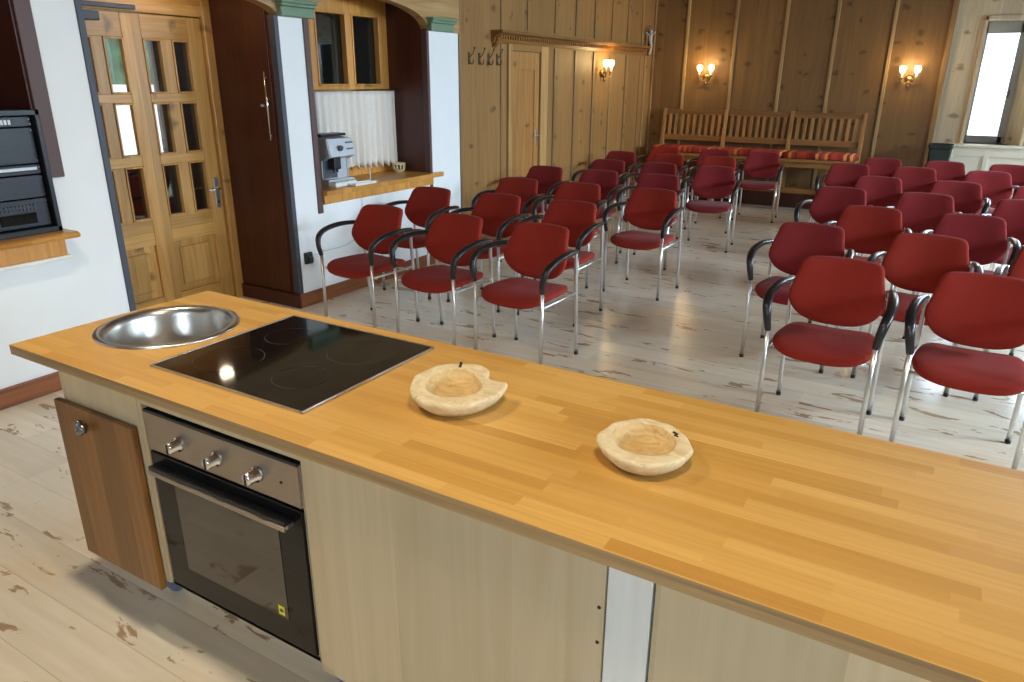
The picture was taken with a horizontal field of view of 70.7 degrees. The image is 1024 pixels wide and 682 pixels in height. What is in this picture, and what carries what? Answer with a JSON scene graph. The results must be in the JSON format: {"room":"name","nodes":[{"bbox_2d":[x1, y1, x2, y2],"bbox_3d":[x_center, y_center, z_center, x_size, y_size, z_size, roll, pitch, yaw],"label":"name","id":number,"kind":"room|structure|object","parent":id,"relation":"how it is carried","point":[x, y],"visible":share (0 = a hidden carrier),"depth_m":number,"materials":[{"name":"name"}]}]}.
{"room":"community hall","nodes":[
{"label":"community hall","id":0,"kind":"room"},
{"bbox_2d":[0,259,81,388],"bbox_3d":[-3.262,-0.083,3.917,1.010,0.840,1.250,12,23,29],"label":"wall","id":1,"kind":"structure","parent":0,"point":[38,300],"depth_m":3.96,"materials":[{"name":"white paint"}]},
{"bbox_2d":[0,228,80,271],"bbox_3d":[-2.769,-0.346,3.443,0.198,0.153,1.340,12,23,29],"label":"ledge","id":2,"kind":"object","parent":1,"relation":"attached to","point":[20,252],"visible":0.99,"depth_m":3.80,"materials":[{"name":"orange wood"}]},
{"bbox_2d":[0,107,62,239],"bbox_3d":[-2.772,-0.850,3.685,0.400,0.630,0.600,12,23,29],"label":"rack","id":3,"kind":"object","parent":2,"relation":"on","point":[28,201],"visible":1,"depth_m":3.75,"materials":[{"name":"black metal"}]},
{"bbox_2d":[0,255,439,409],"bbox_3d":[-3.112,0.294,3.950,0.692,0.110,9.040,12,23,29],"label":"baseboard","id":4,"kind":"structure","parent":1,"relation":"attached to","point":[25,391],"depth_m":5.71,"materials":[{"name":"red wood"}]},
{"bbox_2d":[30,0,129,324],"bbox_3d":[-2.859,-1.299,4.186,1.010,2.950,0.300,12,23,29],"label":"wall","id":5,"kind":"structure","parent":0,"point":[82,195],"depth_m":4.04,"materials":[{"name":"white paint"}]},
{"bbox_2d":[0,0,32,108],"bbox_3d":[-3.061,-1.218,3.384,0.560,1.660,1.250,12,23,29],"label":"trim","id":6,"kind":"structure","parent":5,"relation":"on","point":[14,89],"depth_m":3.75,"materials":[{"name":"red wood"}]},
{"bbox_2d":[10,0,64,177],"bbox_3d":[-2.505,-1.566,3.709,0.080,1.420,0.085,12,23,29],"label":"trim","id":7,"kind":"structure","parent":5,"relation":"attached to","point":[22,11],"depth_m":3.75,"materials":[{"name":"wood"}]},
{"bbox_2d":[74,0,135,311],"bbox_3d":[-2.359,-0.871,4.231,0.060,2.120,0.038,12,23,29],"label":"trim","id":8,"kind":"structure","parent":5,"relation":"attached to","point":[77,3],"depth_m":4.13,"materials":[{"name":"paint"}]},
{"bbox_2d":[81,0,243,309],"bbox_3d":[-2.576,-1.323,5.036,0.134,2.420,1.360,12,23,29],"label":"door","id":9,"kind":"structure","parent":5,"relation":"in","point":[191,251],"depth_m":5.21,"materials":[{"name":"brown wood"}]},
{"bbox_2d":[124,14,207,219],"bbox_3d":[-3.873,-2.764,9.030,0.100,2.400,2.750,12,23,29],"label":"wall","id":10,"kind":"structure","parent":0,"point":[179,47],"depth_m":8.65,"materials":[{"name":"glass"}]},
{"bbox_2d":[208,0,299,294],"bbox_3d":[-1.950,-1.458,5.422,0.690,2.420,0.077,12,23,29],"label":"door","id":11,"kind":"structure","parent":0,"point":[240,28],"depth_m":5.40,"materials":[{"name":"red wood"}]},
{"bbox_2d":[278,16,327,293],"bbox_3d":[-1.597,-1.302,5.469,0.072,2.100,0.270,12,23,29],"label":"wall","id":12,"kind":"structure","parent":0,"point":[309,222],"depth_m":5.38,"materials":[{"name":"white paint"}]},
{"bbox_2d":[268,14,303,293],"bbox_3d":[-1.659,-1.312,5.319,0.060,2.000,0.040,12,23,29],"label":"trim","id":13,"kind":"structure","parent":12,"relation":"attached to","point":[272,18],"depth_m":5.27,"materials":[{"name":"paint"}]},
{"bbox_2d":[274,0,317,18],"bbox_3d":[-1.509,-2.329,5.059,0.085,0.110,0.340,12,23,29],"label":"trim","id":14,"kind":"structure","parent":12,"relation":"attached to","point":[286,8],"depth_m":5.03,"materials":[{"name":"green wood"}]},
{"bbox_2d":[304,252,313,263],"bbox_3d":[-1.577,-0.645,5.623,0.050,0.090,0.070,12,23,29],"label":"wall socket","id":15,"kind":"object","parent":12,"relation":"attached to","point":[308,256],"visible":1,"depth_m":5.61,"materials":[{"name":"black plastic"}]},
{"bbox_2d":[302,19,323,213],"bbox_3d":[-1.515,-1.669,5.441,0.064,1.410,0.050,12,23,29],"label":"trim","id":16,"kind":"structure","parent":12,"relation":"attached to","point":[305,26],"depth_m":5.41,"materials":[{"name":"wood"}]},
{"bbox_2d":[313,198,362,255],"bbox_3d":[-1.411,-0.929,5.841,0.013,0.374,0.628,12,23,29],"label":"power cable","id":17,"kind":"object","parent":12,"relation":"attached to","point":[361,198],"visible":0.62,"depth_m":5.92,"materials":[{"name":"white plastic"}]},
{"bbox_2d":[385,2,425,171],"bbox_3d":[-1.337,-2.135,6.070,0.440,1.580,1.470,12,23,29],"label":"trim","id":18,"kind":"structure","parent":12,"relation":"attached to","point":[404,49],"depth_m":6.62,"materials":[{"name":"red wood"}]},
{"bbox_2d":[246,0,458,33],"bbox_3d":[-1.900,-2.818,5.317,1.030,0.850,3.790,12,23,29],"label":"cornice","id":19,"kind":"structure","parent":0,"point":[419,9],"depth_m":6.28,"materials":[{"name":"brown wood"}]},
{"bbox_2d":[322,185,429,285],"bbox_3d":[-1.564,-1.005,6.617,1.010,0.760,1.450,12,23,29],"label":"wall","id":20,"kind":"structure","parent":0,"point":[339,236],"depth_m":5.98,"materials":[{"name":"white paint"}]},
{"bbox_2d":[314,89,397,170],"bbox_3d":[-1.356,-1.871,6.405,0.058,0.686,1.060,12,23,29],"label":"cafe curtain","id":21,"kind":"object","parent":20,"relation":"hanging from","point":[367,116],"visible":0.87,"depth_m":6.44,"materials":[{"name":"white fabric"}]},
{"bbox_2d":[322,170,443,204],"bbox_3d":[-1.264,-1.383,6.379,0.540,0.107,1.550,12,23,29],"label":"ledge","id":22,"kind":"object","parent":20,"relation":"on","point":[388,181],"visible":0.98,"depth_m":6.28,"materials":[{"name":"orange wood"}]},
{"bbox_2d":[317,132,356,186],"bbox_3d":[-1.454,-1.491,5.923,0.280,0.405,0.300,12,23,29],"label":"coffee machine","id":23,"kind":"object","parent":22,"relation":"on","point":[335,149],"visible":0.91,"depth_m":5.85,"materials":[{"name":"silver metal"}]},
{"bbox_2d":[328,179,356,186],"bbox_3d":[-1.391,-1.296,5.922,0.100,0.038,0.250,12,23,29],"label":"drip tray","id":24,"kind":"object","parent":23,"relation":"on","point":[331,182],"depth_m":5.87,"materials":[{"name":"white plastic"}]},
{"bbox_2d":[349,167,376,185],"bbox_3d":[-1.238,-1.364,5.980,0.077,0.130,0.260,12,23,29],"label":"napkin holder","id":25,"kind":"object","parent":22,"relation":"on","point":[365,182],"visible":1,"depth_m":5.99,"materials":[{"name":"white plastic"}]},
{"bbox_2d":[349,180,376,185],"bbox_3d":[-1.238,-1.313,5.998,0.077,0.022,0.260,12,23,29],"label":"tray","id":26,"kind":"object","parent":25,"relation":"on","point":[365,182],"depth_m":5.97,"materials":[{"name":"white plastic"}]},
{"bbox_2d":[392,162,404,171],"bbox_3d":[-1.070,-1.647,6.835,0.126,0.082,0.124,12,23,29],"label":"wicker basket","id":27,"kind":"object","parent":22,"relation":"on","point":[395,169],"visible":1,"depth_m":6.80,"materials":[{"name":"beige wicker"}]},
{"bbox_2d":[429,31,460,211],"bbox_3d":[-0.666,-1.828,6.942,0.072,2.100,0.470,12,23,29],"label":"wall","id":28,"kind":"structure","parent":0,"point":[443,47],"depth_m":6.80,"materials":[{"name":"white paint"}]},
{"bbox_2d":[421,29,432,186],"bbox_3d":[-0.776,-2.087,6.612,0.062,1.410,0.035,12,23,29],"label":"trim","id":29,"kind":"structure","parent":28,"relation":"attached to","point":[424,32],"depth_m":6.56,"materials":[{"name":"wood"}]},
{"bbox_2d":[426,17,456,32],"bbox_3d":[-0.626,-2.827,6.455,0.085,0.110,0.370,12,23,29],"label":"trim","id":30,"kind":"structure","parent":28,"relation":"attached to","point":[438,24],"depth_m":6.41,"materials":[{"name":"green wood"}]},
{"bbox_2d":[0,198,1023,681],"bbox_3d":[1.654,0.168,4.699,8.800,0.100,15.600,12,23,29],"label":"floor","id":31,"kind":"structure","parent":0,"point":[68,613],"depth_m":4.05,"materials":[{"name":"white wood"}]},
{"bbox_2d":[54,371,182,590],"bbox_3d":[-1.071,0.429,2.463,0.404,0.894,0.677,12,23,29],"label":"base cabinet","id":32,"kind":"object","parent":31,"relation":"on","point":[100,426],"visible":0.34,"depth_m":2.17,"materials":[{"name":"brown wood"}]},
{"bbox_2d":[136,399,343,681],"bbox_3d":[-0.604,0.515,2.232,0.648,0.894,0.624,12,23,29],"label":"housing","id":33,"kind":"object","parent":31,"relation":"on","point":[141,404],"visible":0.04,"depth_m":2.00,"materials":[{"name":"brown wood"}]},
{"bbox_2d":[142,406,320,656],"bbox_3d":[-0.637,0.437,2.129,0.595,0.572,0.561,12,23,29],"label":"oven","id":34,"kind":"object","parent":33,"relation":"in","point":[233,509],"visible":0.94,"depth_m":1.90,"materials":[{"name":"black glass"}]},
{"bbox_2d":[315,204,419,327],"bbox_3d":[-1.029,-0.525,5.180,0.600,0.841,0.504,14,24,32],"label":"armchair","id":35,"kind":"object","parent":31,"relation":"on","point":[375,227],"visible":0.92,"depth_m":5.14,"materials":[{"name":"red fabric"}]},
{"bbox_2d":[381,186,462,299],"bbox_3d":[-0.766,-0.846,6.073,0.600,0.841,0.504,13,23,30],"label":"armchair","id":36,"kind":"object","parent":31,"relation":"on","point":[424,203],"visible":0.62,"depth_m":6.08,"materials":[{"name":"red fabric"}]},
{"bbox_2d":[389,213,495,344],"bbox_3d":[-0.453,-0.405,4.859,0.600,0.841,0.504,14,24,32],"label":"armchair","id":37,"kind":"object","parent":31,"relation":"on","point":[452,238],"visible":0.9,"depth_m":4.83,"materials":[{"name":"red fabric"}]},
{"bbox_2d":[300,457,608,681],"bbox_3d":[0.002,0.646,1.883,0.766,0.894,0.644,12,23,29],"label":"base cabinet","id":38,"kind":"object","parent":31,"relation":"on","point":[407,588],"visible":0.41,"depth_m":1.55,"materials":[{"name":"brown wood"}]},
{"bbox_2d":[446,193,529,312],"bbox_3d":[-0.191,-0.726,5.752,0.600,0.841,0.504,13,23,31],"label":"armchair","id":39,"kind":"object","parent":31,"relation":"on","point":[500,214],"visible":0.55,"depth_m":5.74,"materials":[{"name":"red fabric"}]},
{"bbox_2d":[471,177,544,276],"bbox_3d":[-0.017,-1.069,6.706,0.600,0.841,0.504,11,22,27],"label":"armchair","id":40,"kind":"object","parent":31,"relation":"on","point":[526,189],"visible":0.48,"depth_m":6.68,"materials":[{"name":"red fabric"}]},
{"bbox_2d":[469,222,578,363],"bbox_3d":[0.092,-0.291,4.554,0.600,0.841,0.504,14,24,32],"label":"armchair","id":41,"kind":"object","parent":31,"relation":"on","point":[537,250],"visible":0.98,"depth_m":4.52,"materials":[{"name":"red fabric"}]},
{"bbox_2d":[506,165,568,239],"bbox_3d":[0.271,-1.405,7.640,0.600,0.841,0.504,13,23,30],"label":"armchair","id":42,"kind":"object","parent":31,"relation":"on","point":[549,178],"visible":0.39,"depth_m":7.62,"materials":[{"name":"red fabric"}]},
{"bbox_2d":[514,200,604,326],"bbox_3d":[0.368,-0.609,5.441,0.600,0.841,0.504,13,23,30],"label":"armchair","id":43,"kind":"object","parent":31,"relation":"on","point":[579,217],"visible":0.62,"depth_m":5.42,"materials":[{"name":"red fabric"}]},
{"bbox_2d":[532,182,606,288],"bbox_3d":[0.524,-0.957,6.404,0.600,0.841,0.504,10,22,25],"label":"armchair","id":44,"kind":"object","parent":31,"relation":"on","point":[580,191],"visible":0.47,"depth_m":6.39,"materials":[{"name":"red fabric"}]},
{"bbox_2d":[569,169,623,252],"bbox_3d":[0.812,-1.292,7.338,0.600,0.841,0.504,11,23,28],"label":"armchair","id":45,"kind":"object","parent":31,"relation":"on","point":[607,180],"visible":0.38,"depth_m":7.31,"materials":[{"name":"red fabric"}]},
{"bbox_2d":[571,159,629,238],"bbox_3d":[1.033,-1.649,8.331,0.600,0.841,0.504,12,23,30],"label":"armchair","id":46,"kind":"object","parent":31,"relation":"on","point":[618,166],"visible":0.3,"depth_m":8.29,"materials":[{"name":"red fabric"}]},
{"bbox_2d":[588,151,640,222],"bbox_3d":[1.326,-2.008,9.328,0.600,0.841,0.504,13,23,31],"label":"armchair","id":47,"kind":"object","parent":31,"relation":"on","point":[628,157],"visible":0.37,"depth_m":9.27,"materials":[{"name":"red fabric"}]},
{"bbox_2d":[602,567,655,681],"bbox_3d":[0.339,0.740,1.631,0.085,0.892,0.514,12,23,29],"label":"filler panel","id":48,"kind":"object","parent":31,"relation":"on","point":[630,598],"visible":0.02,"depth_m":1.32,"materials":[{"name":"white wood"}]},
{"bbox_2d":[603,188,683,300],"bbox_3d":[1.108,-0.835,6.079,0.600,0.841,0.504,13,23,31],"label":"armchair","id":49,"kind":"object","parent":31,"relation":"on","point":[646,208],"visible":0.98,"depth_m":6.06,"materials":[{"name":"red fabric"}]},
{"bbox_2d":[615,173,684,269],"bbox_3d":[1.353,-1.179,7.036,0.600,0.841,0.504,12,23,29],"label":"armchair","id":50,"kind":"object","parent":31,"relation":"on","point":[649,180],"visible":0.52,"depth_m":7.01,"materials":[{"name":"red fabric"}]},
{"bbox_2d":[621,162,681,245],"bbox_3d":[1.557,-1.540,8.039,0.600,0.841,0.504,13,23,30],"label":"armchair","id":51,"kind":"object","parent":31,"relation":"on","point":[649,167],"visible":0.36,"depth_m":8.05,"materials":[{"name":"red fabric"}]},
{"bbox_2d":[634,146,678,189],"bbox_3d":[2.028,-2.245,9.998,0.600,0.841,0.504,13,23,31],"label":"armchair","id":52,"kind":"object","parent":31,"relation":"on","point":[658,149],"visible":0.22,"depth_m":10.02,"materials":[{"name":"red fabric"}]},
{"bbox_2d":[634,153,687,227],"bbox_3d":[1.867,-1.895,9.026,0.600,0.841,0.504,13,23,30],"label":"armchair","id":53,"kind":"object","parent":31,"relation":"on","point":[677,159],"visible":0.45,"depth_m":9.00,"materials":[{"name":"red fabric"}]},
{"bbox_2d":[685,149,729,217],"bbox_3d":[2.639,-2.118,9.658,0.600,0.841,0.504,12,23,29],"label":"armchair","id":54,"kind":"object","parent":31,"relation":"on","point":[704,153],"visible":0.23,"depth_m":9.68,"materials":[{"name":"red fabric"}]},
{"bbox_2d":[680,166,740,252],"bbox_3d":[2.116,-1.424,7.727,0.600,0.841,0.504,9,22,23],"label":"armchair","id":55,"kind":"object","parent":31,"relation":"on","point":[712,182],"visible":0.94,"depth_m":7.72,"materials":[{"name":"red fabric"}]},
{"bbox_2d":[684,156,740,233],"bbox_3d":[2.426,-1.778,8.715,0.600,0.841,0.504,11,22,27],"label":"armchair","id":56,"kind":"object","parent":31,"relation":"on","point":[709,160],"visible":0.47,"depth_m":8.69,"materials":[{"name":"red fabric"}]},
{"bbox_2d":[731,151,784,222],"bbox_3d":[3.189,-2.003,9.351,0.600,0.841,0.504,10,22,25],"label":"armchair","id":57,"kind":"object","parent":31,"relation":"on","point":[758,164],"visible":0.91,"depth_m":9.35,"materials":[{"name":"red fabric"}]},
{"bbox_2d":[660,108,867,209],"bbox_3d":[3.406,-2.605,10.331,2.824,1.310,0.550,12,23,29],"label":"slatted bench","id":58,"kind":"object","parent":31,"relation":"on","point":[789,197],"visible":0.7,"depth_m":10.28,"materials":[{"name":"brown wood"}]},
{"bbox_2d":[652,144,720,152],"bbox_3d":[2.575,-2.844,10.671,0.940,0.083,0.410,12,23,29],"label":"bench cushion","id":59,"kind":"object","parent":58,"relation":"on","point":[682,148],"visible":0.44,"depth_m":10.51,"materials":[{"name":"fabric"}]},
{"bbox_2d":[717,147,786,156],"bbox_3d":[3.383,-2.676,10.221,0.920,0.083,0.410,12,23,29],"label":"bench cushion","id":60,"kind":"object","parent":58,"relation":"on","point":[739,151],"visible":0.47,"depth_m":10.13,"materials":[{"name":"fabric"}]},
{"bbox_2d":[783,150,857,161],"bbox_3d":[4.174,-2.511,9.780,0.900,0.083,0.410,12,23,29],"label":"bench cushion","id":61,"kind":"object","parent":58,"relation":"on","point":[793,154],"visible":1,"depth_m":9.64,"materials":[{"name":"fabric"}]},
{"bbox_2d":[648,584,930,681],"bbox_3d":[0.974,0.847,1.343,1.310,0.894,0.640,12,23,29],"label":"base cabinet","id":62,"kind":"object","parent":31,"relation":"on","point":[694,639],"visible":0.32,"depth_m":1.21,"materials":[{"name":"brown wood"}]},
{"bbox_2d":[9,291,1023,681],"bbox_3d":[0.160,0.238,1.654,3.525,0.030,0.713,12,23,29],"label":"countertop","id":63,"kind":"structure","parent":62,"relation":"on","point":[905,558],"depth_m":1.45,"materials":[{"name":"brown wood"}]},
{"bbox_2d":[92,305,239,349],"bbox_3d":[-1.131,0.026,2.405,0.442,0.174,0.442,12,23,29],"label":"sink","id":64,"kind":"object","parent":63,"relation":"in","point":[170,326],"visible":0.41,"depth_m":2.52,"materials":[{"name":"metal"}]},
{"bbox_2d":[150,315,433,414],"bbox_3d":[-0.630,0.045,2.117,0.598,0.008,0.538,12,23,29],"label":"cooktop","id":65,"kind":"object","parent":63,"relation":"in","point":[297,364],"visible":1,"depth_m":2.07,"materials":[{"name":"glass"}]},
{"bbox_2d":[410,362,507,416],"bbox_3d":[-0.138,0.127,1.834,0.249,0.051,0.270,12,23,29],"label":"wooden bowl","id":66,"kind":"object","parent":63,"relation":"on","point":[448,390],"visible":1,"depth_m":1.83,"materials":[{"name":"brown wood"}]},
{"bbox_2d":[596,418,692,475],"bbox_3d":[0.288,0.232,1.557,0.205,0.048,0.213,12,23,29],"label":"wooden bowl","id":67,"kind":"object","parent":63,"relation":"on","point":[639,446],"visible":1,"depth_m":1.56,"materials":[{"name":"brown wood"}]},
{"bbox_2d":[739,222,854,373],"bbox_3d":[1.829,-0.305,4.626,0.600,0.841,0.504,13,23,31],"label":"armchair","id":68,"kind":"object","parent":31,"relation":"on","point":[794,242],"visible":0.66,"depth_m":4.63,"materials":[{"name":"red fabric"}]},
{"bbox_2d":[755,256,898,434],"bbox_3d":[1.609,0.025,3.709,0.600,0.841,0.504,13,23,30],"label":"armchair","id":69,"kind":"object","parent":31,"relation":"on","point":[831,290],"visible":0.95,"depth_m":3.68,"materials":[{"name":"red fabric"}]},
{"bbox_2d":[789,186,872,276],"bbox_3d":[2.763,-0.886,6.250,0.600,0.841,0.504,13,23,31],"label":"armchair","id":70,"kind":"object","parent":31,"relation":"on","point":[828,204],"visible":0.38,"depth_m":6.28,"materials":[{"name":"red fabric"}]},
{"bbox_2d":[812,163,868,222],"bbox_3d":[3.699,-1.541,8.081,0.600,0.841,0.504,12,23,29],"label":"armchair","id":71,"kind":"object","parent":31,"relation":"on","point":[839,174],"visible":0.45,"depth_m":8.10,"materials":[{"name":"red fabric"}]},
{"bbox_2d":[808,205,911,322],"bbox_3d":[2.543,-0.536,5.278,0.600,0.841,0.504,13,23,30],"label":"armchair","id":72,"kind":"object","parent":31,"relation":"on","point":[867,229],"visible":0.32,"depth_m":5.29,"materials":[{"name":"red fabric"}]},
{"bbox_2d":[853,176,904,206],"bbox_3d":[3.465,-1.143,6.975,0.600,0.841,0.504,12,23,29],"label":"armchair","id":73,"kind":"object","parent":31,"relation":"on","point":[881,191],"visible":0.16,"depth_m":6.97,"materials":[{"name":"red fabric"}]},
{"bbox_2d":[864,158,901,176],"bbox_3d":[4.383,-1.754,8.685,0.600,0.841,0.504,12,23,29],"label":"armchair","id":74,"kind":"object","parent":31,"relation":"on","point":[886,167],"visible":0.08,"depth_m":8.69,"materials":[{"name":"red fabric"}]},
{"bbox_2d":[892,167,936,192],"bbox_3d":[4.258,-1.425,7.770,0.600,0.841,0.504,12,23,29],"label":"armchair","id":75,"kind":"object","parent":31,"relation":"on","point":[914,179],"visible":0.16,"depth_m":7.77,"materials":[{"name":"red fabric"}]},
{"bbox_2d":[850,233,983,396],"bbox_3d":[2.404,-0.185,4.305,0.600,0.841,0.504,13,23,30],"label":"armchair","id":76,"kind":"object","parent":31,"relation":"on","point":[916,262],"visible":0.44,"depth_m":4.32,"materials":[{"name":"red fabric"}]},
{"bbox_2d":[887,192,961,232],"bbox_3d":[3.321,-0.769,5.939,0.600,0.841,0.504,13,23,30],"label":"armchair","id":77,"kind":"object","parent":31,"relation":"on","point":[921,211],"visible":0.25,"depth_m":5.95,"materials":[{"name":"red fabric"}]},
{"bbox_2d":[927,143,953,161],"bbox_3d":[5.418,-2.028,9.271,0.276,0.970,0.350,12,23,29],"label":"waste bin","id":78,"kind":"object","parent":31,"relation":"on","point":[937,151],"visible":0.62,"depth_m":9.02,"materials":[{"name":"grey plastic"}]},
{"bbox_2d":[925,161,965,180],"bbox_3d":[4.941,-1.638,8.373,0.600,0.841,0.504,12,23,29],"label":"armchair","id":79,"kind":"object","parent":31,"relation":"on","point":[945,170],"visible":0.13,"depth_m":8.36,"materials":[{"name":"red fabric"}]},
{"bbox_2d":[889,272,1023,468],"bbox_3d":[2.155,0.139,3.404,0.600,0.841,0.504,13,23,30],"label":"armchair","id":80,"kind":"object","parent":31,"relation":"on","point":[972,309],"visible":0.95,"depth_m":3.39,"materials":[{"name":"red fabric"}]},
{"bbox_2d":[929,180,990,266],"bbox_3d":[4.014,-1.028,6.668,0.600,0.841,0.504,14,24,32],"label":"armchair","id":81,"kind":"object","parent":31,"relation":"on","point":[967,196],"visible":0.35,"depth_m":6.62,"materials":[{"name":"red fabric"}]},
{"bbox_2d":[902,213,1021,338],"bbox_3d":[3.084,-0.423,4.976,0.600,0.841,0.504,13,23,30],"label":"armchair","id":82,"kind":"object","parent":31,"relation":"on","point":[986,236],"visible":0.39,"depth_m":4.95,"materials":[{"name":"red fabric"}]},
{"bbox_2d":[964,171,1018,214],"bbox_3d":[4.842,-1.303,7.444,0.600,0.841,0.504,10,22,26],"label":"armchair","id":83,"kind":"object","parent":31,"relation":"on","point":[996,186],"visible":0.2,"depth_m":7.43,"materials":[{"name":"red fabric"}]},
{"bbox_2d":[972,246,1023,400],"bbox_3d":[2.954,-0.071,3.998,0.600,0.841,0.504,13,23,30],"label":"armchair","id":84,"kind":"object","parent":31,"relation":"on","point":[1016,270],"visible":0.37,"depth_m":4.07,"materials":[{"name":"red fabric"}]},
{"bbox_2d":[981,199,1023,263],"bbox_3d":[3.905,-0.648,5.613,0.600,0.841,0.504,15,24,34],"label":"armchair","id":85,"kind":"object","parent":31,"relation":"on","point":[1011,211],"visible":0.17,"depth_m":5.65,"materials":[{"name":"red fabric"}]},
{"bbox_2d":[989,164,1023,246],"bbox_3d":[5.491,-1.524,8.067,0.600,0.841,0.504,12,23,29],"label":"armchair","id":86,"kind":"object","parent":31,"relation":"on","point":[1016,172],"visible":0.1,"depth_m":8.05,"materials":[{"name":"red fabric"}]},
{"bbox_2d":[989,186,1023,270],"bbox_3d":[4.582,-0.910,6.352,0.600,0.841,0.504,12,23,29],"label":"armchair","id":87,"kind":"object","parent":31,"relation":"on","point":[1019,192],"visible":0.06,"depth_m":6.42,"materials":[{"name":"red fabric"}]},
{"bbox_2d":[1009,348,1014,355],"bbox_3d":[3.626,-0.310,4.674,0.600,0.841,0.504,13,23,30],"label":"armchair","id":88,"kind":"object","parent":31,"relation":"on","point":[1012,350],"visible":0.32,"depth_m":4.76,"materials":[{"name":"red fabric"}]},
{"bbox_2d":[458,0,655,239],"bbox_3d":[0.406,-3.138,9.337,1.026,2.950,5.260,12,23,29],"label":"wall","id":89,"kind":"structure","parent":0,"point":[589,118],"depth_m":8.71,"materials":[{"name":"brown wood"}]},
{"bbox_2d":[468,47,474,63],"bbox_3d":[-0.384,-2.750,6.953,0.075,0.160,0.030,8,21,20],"label":"coat hook","id":90,"kind":"object","parent":89,"relation":"attached to","point":[469,56],"visible":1,"depth_m":6.96,"materials":[{"name":"metal"}]},
{"bbox_2d":[478,47,485,64],"bbox_3d":[-0.292,-2.802,7.099,0.075,0.160,0.030,8,21,20],"label":"coat hook","id":91,"kind":"object","parent":89,"relation":"attached to","point":[479,54],"visible":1,"depth_m":7.11,"materials":[{"name":"metal"}]},
{"bbox_2d":[488,48,494,64],"bbox_3d":[-0.205,-2.851,7.237,0.075,0.160,0.030,8,21,20],"label":"coat hook","id":92,"kind":"object","parent":89,"relation":"attached to","point":[489,56],"visible":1,"depth_m":7.24,"materials":[{"name":"metal"}]},
{"bbox_2d":[496,49,502,64],"bbox_3d":[-0.123,-2.898,7.366,0.075,0.160,0.030,8,21,20],"label":"coat hook","id":93,"kind":"object","parent":89,"relation":"attached to","point":[497,57],"visible":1,"depth_m":7.37,"materials":[{"name":"metal"}]},
{"bbox_2d":[507,44,548,238],"bbox_3d":[0.194,-2.247,8.176,0.073,2.060,0.870,12,23,29],"label":"door","id":94,"kind":"structure","parent":89,"relation":"in","point":[527,72],"depth_m":8.05,"materials":[{"name":"brown wood"}]},
{"bbox_2d":[491,29,650,54],"bbox_3d":[0.905,-3.612,8.870,0.140,0.165,4.130,12,23,29],"label":"shelf","id":95,"kind":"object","parent":89,"relation":"attached to","point":[497,36],"depth_m":8.30,"materials":[{"name":"brown wood"}]},
{"bbox_2d":[601,60,613,81],"bbox_3d":[1.242,-3.545,9.478,0.129,0.270,0.250,12,23,29],"label":"wall sconce","id":96,"kind":"object","parent":89,"relation":"attached to","point":[606,63],"visible":1,"depth_m":9.47,"materials":[{"name":"white glass"}]},
{"bbox_2d":[638,56,645,162],"bbox_3d":[1.973,-3.260,11.043,0.020,2.040,0.035,12,23,29],"label":"trim","id":97,"kind":"structure","parent":89,"relation":"attached to","point":[645,56],"depth_m":10.93,"materials":[{"name":"brown wood"}]},
{"bbox_2d":[645,25,655,55],"bbox_3d":[2.020,-4.400,10.565,0.170,0.418,0.083,-5,20,-13],"label":"crucifix","id":98,"kind":"object","parent":89,"relation":"attached to","point":[650,33],"visible":0.98,"depth_m":10.54,"materials":[{"name":"metal"}]},
{"bbox_2d":[645,0,1023,188],"bbox_3d":[5.557,-3.130,9.411,7.790,2.950,0.395,12,23,29],"label":"wall","id":99,"kind":"structure","parent":0,"point":[814,56],"depth_m":9.83,"materials":[{"name":"brown wood"}]},
{"bbox_2d":[697,65,713,83],"bbox_3d":[2.835,-3.899,10.576,0.250,0.270,0.129,12,23,29],"label":"wall sconce","id":100,"kind":"object","parent":99,"relation":"attached to","point":[706,76],"visible":1,"depth_m":10.55,"materials":[{"name":"white glass"}]},
{"bbox_2d":[899,66,921,87],"bbox_3d":[5.121,-3.404,9.308,0.250,0.270,0.129,12,23,29],"label":"wall sconce","id":101,"kind":"object","parent":99,"relation":"attached to","point":[908,79],"visible":1,"depth_m":9.29,"materials":[{"name":"white glass"}]},
{"bbox_2d":[959,14,1023,145],"bbox_3d":[6.138,-3.237,9.003,0.680,1.505,0.320,12,23,29],"label":"window","id":102,"kind":"structure","parent":99,"relation":"in","point":[1011,128],"depth_m":9.03,"materials":[{"name":"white wood"}]},
{"bbox_2d":[949,142,1023,174],"bbox_3d":[7.183,-1.820,8.736,3.480,0.965,0.380,12,23,29],"label":"wall","id":103,"kind":"structure","parent":0,"point":[975,157],"depth_m":9.12,"materials":[{"name":"white paint"}]},
{"label":"outside","id":104,"kind":"structure","parent":0,"visible":0},
{"bbox_3d":[-7.975,-9.756,32.451,31.700,0.180,70.000,12,23,29],"label":"ground","id":105,"kind":"structure","parent":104,"visible":0},
{"bbox_2d":[104,38,152,84],"bbox_3d":[-9.927,-16.482,31.283,10.509,14.000,46.000,12,23,29],"label":"hillside","id":106,"kind":"structure","parent":105,"relation":"on","point":[112,45],"depth_m":23.53,"materials":[{"name":"green plant"}]},
{"bbox_2d":[112,85,162,154],"bbox_3d":[-6.865,-3.291,11.815,0.300,1.700,14.000,12,23,29],"label":"wall","id":107,"kind":"structure","parent":105,"relation":"on","point":[123,111],"depth_m":12.12,"materials":[{"name":"white paint"}]},
{"bbox_3d":[-1.780,-2.189,6.331,0.490,1.660,1.450,12,23,29],"label":"wall","id":108,"kind":"structure","parent":0,"visible":0},
{"bbox_2d":[308,0,392,175],"bbox_3d":[-1.528,-2.155,6.181,0.078,1.500,1.405,12,23,29],"label":"window","id":109,"kind":"structure","parent":108,"relation":"in","point":[348,38],"depth_m":6.25,"materials":[{"name":"orange wood"}]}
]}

